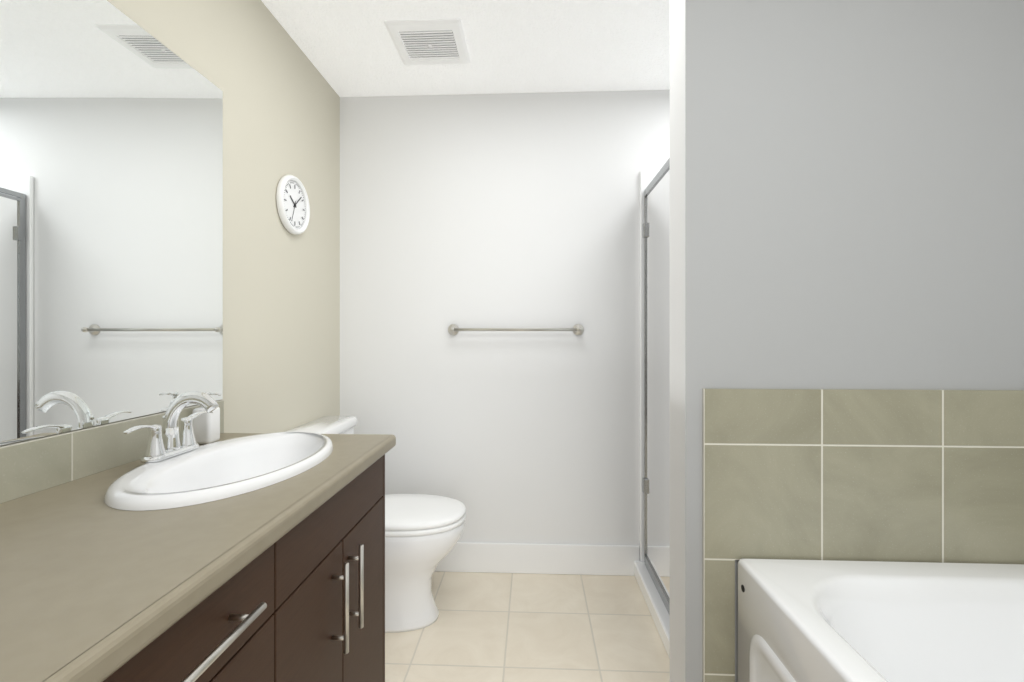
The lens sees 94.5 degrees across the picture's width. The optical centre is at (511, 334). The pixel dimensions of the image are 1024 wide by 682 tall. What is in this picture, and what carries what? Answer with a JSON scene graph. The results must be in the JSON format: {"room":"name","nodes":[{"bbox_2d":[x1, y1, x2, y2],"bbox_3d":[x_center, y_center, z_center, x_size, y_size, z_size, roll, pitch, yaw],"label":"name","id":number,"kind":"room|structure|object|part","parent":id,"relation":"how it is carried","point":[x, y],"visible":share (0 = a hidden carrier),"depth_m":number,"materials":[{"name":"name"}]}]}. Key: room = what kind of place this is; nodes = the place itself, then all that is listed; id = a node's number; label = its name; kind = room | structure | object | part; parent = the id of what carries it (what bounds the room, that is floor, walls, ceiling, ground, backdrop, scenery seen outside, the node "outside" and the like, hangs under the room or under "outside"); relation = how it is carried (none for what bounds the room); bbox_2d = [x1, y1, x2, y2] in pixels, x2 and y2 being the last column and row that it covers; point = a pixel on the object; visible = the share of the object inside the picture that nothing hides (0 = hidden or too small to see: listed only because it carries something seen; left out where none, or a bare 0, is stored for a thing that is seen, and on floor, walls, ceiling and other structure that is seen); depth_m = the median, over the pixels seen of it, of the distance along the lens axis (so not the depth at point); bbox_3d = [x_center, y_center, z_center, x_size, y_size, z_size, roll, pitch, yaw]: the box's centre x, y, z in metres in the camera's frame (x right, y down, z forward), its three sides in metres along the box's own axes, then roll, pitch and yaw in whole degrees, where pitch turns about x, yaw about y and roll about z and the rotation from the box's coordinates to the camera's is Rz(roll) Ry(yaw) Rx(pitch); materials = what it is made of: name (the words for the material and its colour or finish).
{"room":"bathroom","nodes":[
{"label":"bathroom","id":0,"kind":"room"},
{"bbox_2d":[0,0,339,445],"bbox_3d":[-1.029,-0.010,0.501,0.100,2.440,4.110,0,0,3],"label":"wall","id":1,"kind":"structure","parent":0,"point":[281,283],"depth_m":1.79,"materials":[{"name":"beige paint"}]},
{"bbox_2d":[0,0,222,444],"bbox_3d":[-0.994,-0.286,0.082,0.005,0.987,2.875,0,0,3],"label":"mirror","id":2,"kind":"object","parent":1,"relation":"attached to","point":[111,212],"visible":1,"depth_m":1.09,"materials":[{"name":"clear glass"}]},
{"bbox_2d":[0,400,223,503],"bbox_3d":[-0.992,0.262,0.082,0.010,0.104,2.875,0,0,3],"label":"backsplash","id":3,"kind":"structure","parent":1,"relation":"attached to","point":[33,466],"depth_m":1.02,"materials":[{"name":"tile"}]},
{"bbox_2d":[276,175,309,234],"bbox_3d":[-0.899,-0.535,1.957,0.027,0.238,0.238,0,0,3],"label":"clock","id":4,"kind":"object","parent":1,"relation":"attached to","point":[292,202],"visible":1,"depth_m":1.94,"materials":[{"name":"white plastic"}]},
{"bbox_2d":[261,0,669,96],"bbox_3d":[0.220,-1.280,0.446,2.600,0.100,4.110,0,0,3],"label":"ceiling","id":5,"kind":"structure","parent":0,"point":[348,48],"depth_m":2.02,"materials":[{"name":"white paint"}]},
{"bbox_2d":[384,18,469,64],"bbox_3d":[-0.345,-1.222,1.997,0.303,0.016,0.300,0,0,3],"label":"ceiling vent","id":6,"kind":"object","parent":5,"relation":"in","point":[429,42],"visible":1,"depth_m":1.97,"materials":[{"name":"white plastic"}]},
{"bbox_2d":[340,90,669,546],"bbox_3d":[0.309,-0.010,2.449,2.400,2.440,0.100,0,0,3],"label":"wall","id":7,"kind":"structure","parent":0,"point":[509,210],"depth_m":2.41,"materials":[{"name":"white paint"}]},
{"bbox_2d":[448,324,583,334],"bbox_3d":[0.016,-0.025,2.378,0.693,0.058,0.066,0,0,3],"label":"towel rail","id":8,"kind":"object","parent":7,"relation":"attached to","point":[455,329],"visible":1,"depth_m":2.36,"materials":[{"name":"silver metal"}]},
{"bbox_2d":[434,542,639,575],"bbox_3d":[-0.126,1.135,2.411,1.533,0.150,0.014,0,0,3],"label":"baseboard","id":9,"kind":"structure","parent":7,"relation":"attached to","point":[570,559],"depth_m":2.39,"materials":[{"name":"white"}]},
{"bbox_2d":[385,571,669,681],"bbox_3d":[0.220,1.260,0.446,2.600,0.100,4.110,0,0,3],"label":"floor","id":10,"kind":"structure","parent":0,"point":[504,627],"depth_m":1.90,"materials":[{"name":"tile"}]},
{"bbox_2d":[96,443,395,681],"bbox_3d":[-0.704,0.783,0.046,0.583,0.855,2.831,0,0,3],"label":"bathroom vanity","id":11,"kind":"object","parent":10,"relation":"on","point":[309,606],"depth_m":0.92,"materials":[{"name":"brown wood"}]},
{"bbox_2d":[0,435,395,681],"bbox_3d":[-0.713,0.335,0.069,0.566,0.040,2.876,0,0,3],"label":"countertop","id":12,"kind":"structure","parent":11,"relation":"on","point":[80,591],"depth_m":0.65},
{"bbox_2d":[123,391,223,462],"bbox_3d":[-0.788,0.216,1.161,0.141,0.155,0.273,0,0,3],"label":"faucet","id":13,"kind":"object","parent":12,"relation":"on","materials":[{"name":"silver metal"}]},
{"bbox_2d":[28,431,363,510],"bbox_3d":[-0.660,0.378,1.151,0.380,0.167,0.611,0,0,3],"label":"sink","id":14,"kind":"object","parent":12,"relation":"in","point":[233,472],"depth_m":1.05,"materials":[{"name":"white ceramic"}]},
{"bbox_2d":[192,392,220,443],"bbox_3d":[-0.880,0.240,1.375,0.070,0.148,0.054,0,0,3],"label":"soap dispenser","id":15,"kind":"object","parent":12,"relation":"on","point":[206,428],"visible":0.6,"depth_m":1.35,"materials":[{"name":"white ceramic"}]},
{"bbox_2d":[285,416,465,632],"bbox_3d":[-0.553,0.798,2.042,0.709,0.823,0.424,0,0,3],"label":"toilet","id":16,"kind":"object","parent":10,"relation":"on","point":[423,533],"visible":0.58,"depth_m":1.94,"materials":[{"name":"white ceramic"}]},
{"bbox_3d":[-0.478,1.002,2.038,0.553,0.417,0.364,0,0,3],"label":"bowl","id":17,"kind":"part","parent":16,"relation":"part of","materials":[{"name":"white ceramic"}]},
{"bbox_3d":[-0.462,0.766,2.038,0.526,0.051,0.372,0,0,3],"label":"seat","id":18,"kind":"part","parent":16,"relation":"part of","materials":[{"name":"white plastic"}]},
{"bbox_2d":[634,158,669,658],"bbox_3d":[1.036,0.195,1.877,0.892,2.030,0.971,0,0,3],"label":"shower","id":19,"kind":"object","parent":10,"relation":"on","point":[652,571],"visible":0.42,"depth_m":2.12,"materials":[{"name":"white glass"}]},
{"label":"glass","id":20,"kind":"part","parent":19,"relation":"part of","materials":[{"name":"clear glass"}]},
{"bbox_2d":[738,558,1023,681],"bbox_3d":[0.981,0.897,0.459,0.864,0.625,1.544,0,0,3],"label":"bathtub","id":21,"kind":"object","parent":10,"relation":"on","point":[837,621],"visible":1,"depth_m":1.11,"materials":[{"name":"white ceramic"}]},
{"bbox_2d":[670,0,1023,681],"bbox_3d":[0.963,-0.010,1.318,0.993,2.440,0.147,0,0,3],"label":"wall","id":22,"kind":"structure","parent":0,"point":[846,194],"depth_m":1.25,"materials":[{"name":"grey paint"}]},
{"bbox_2d":[703,389,1023,681],"bbox_3d":[0.982,0.677,1.239,0.948,1.066,0.009,0,0,3],"label":"tile backsplash","id":23,"kind":"structure","parent":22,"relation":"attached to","point":[895,475],"depth_m":1.24,"materials":[{"name":"beige tile"}]}
]}

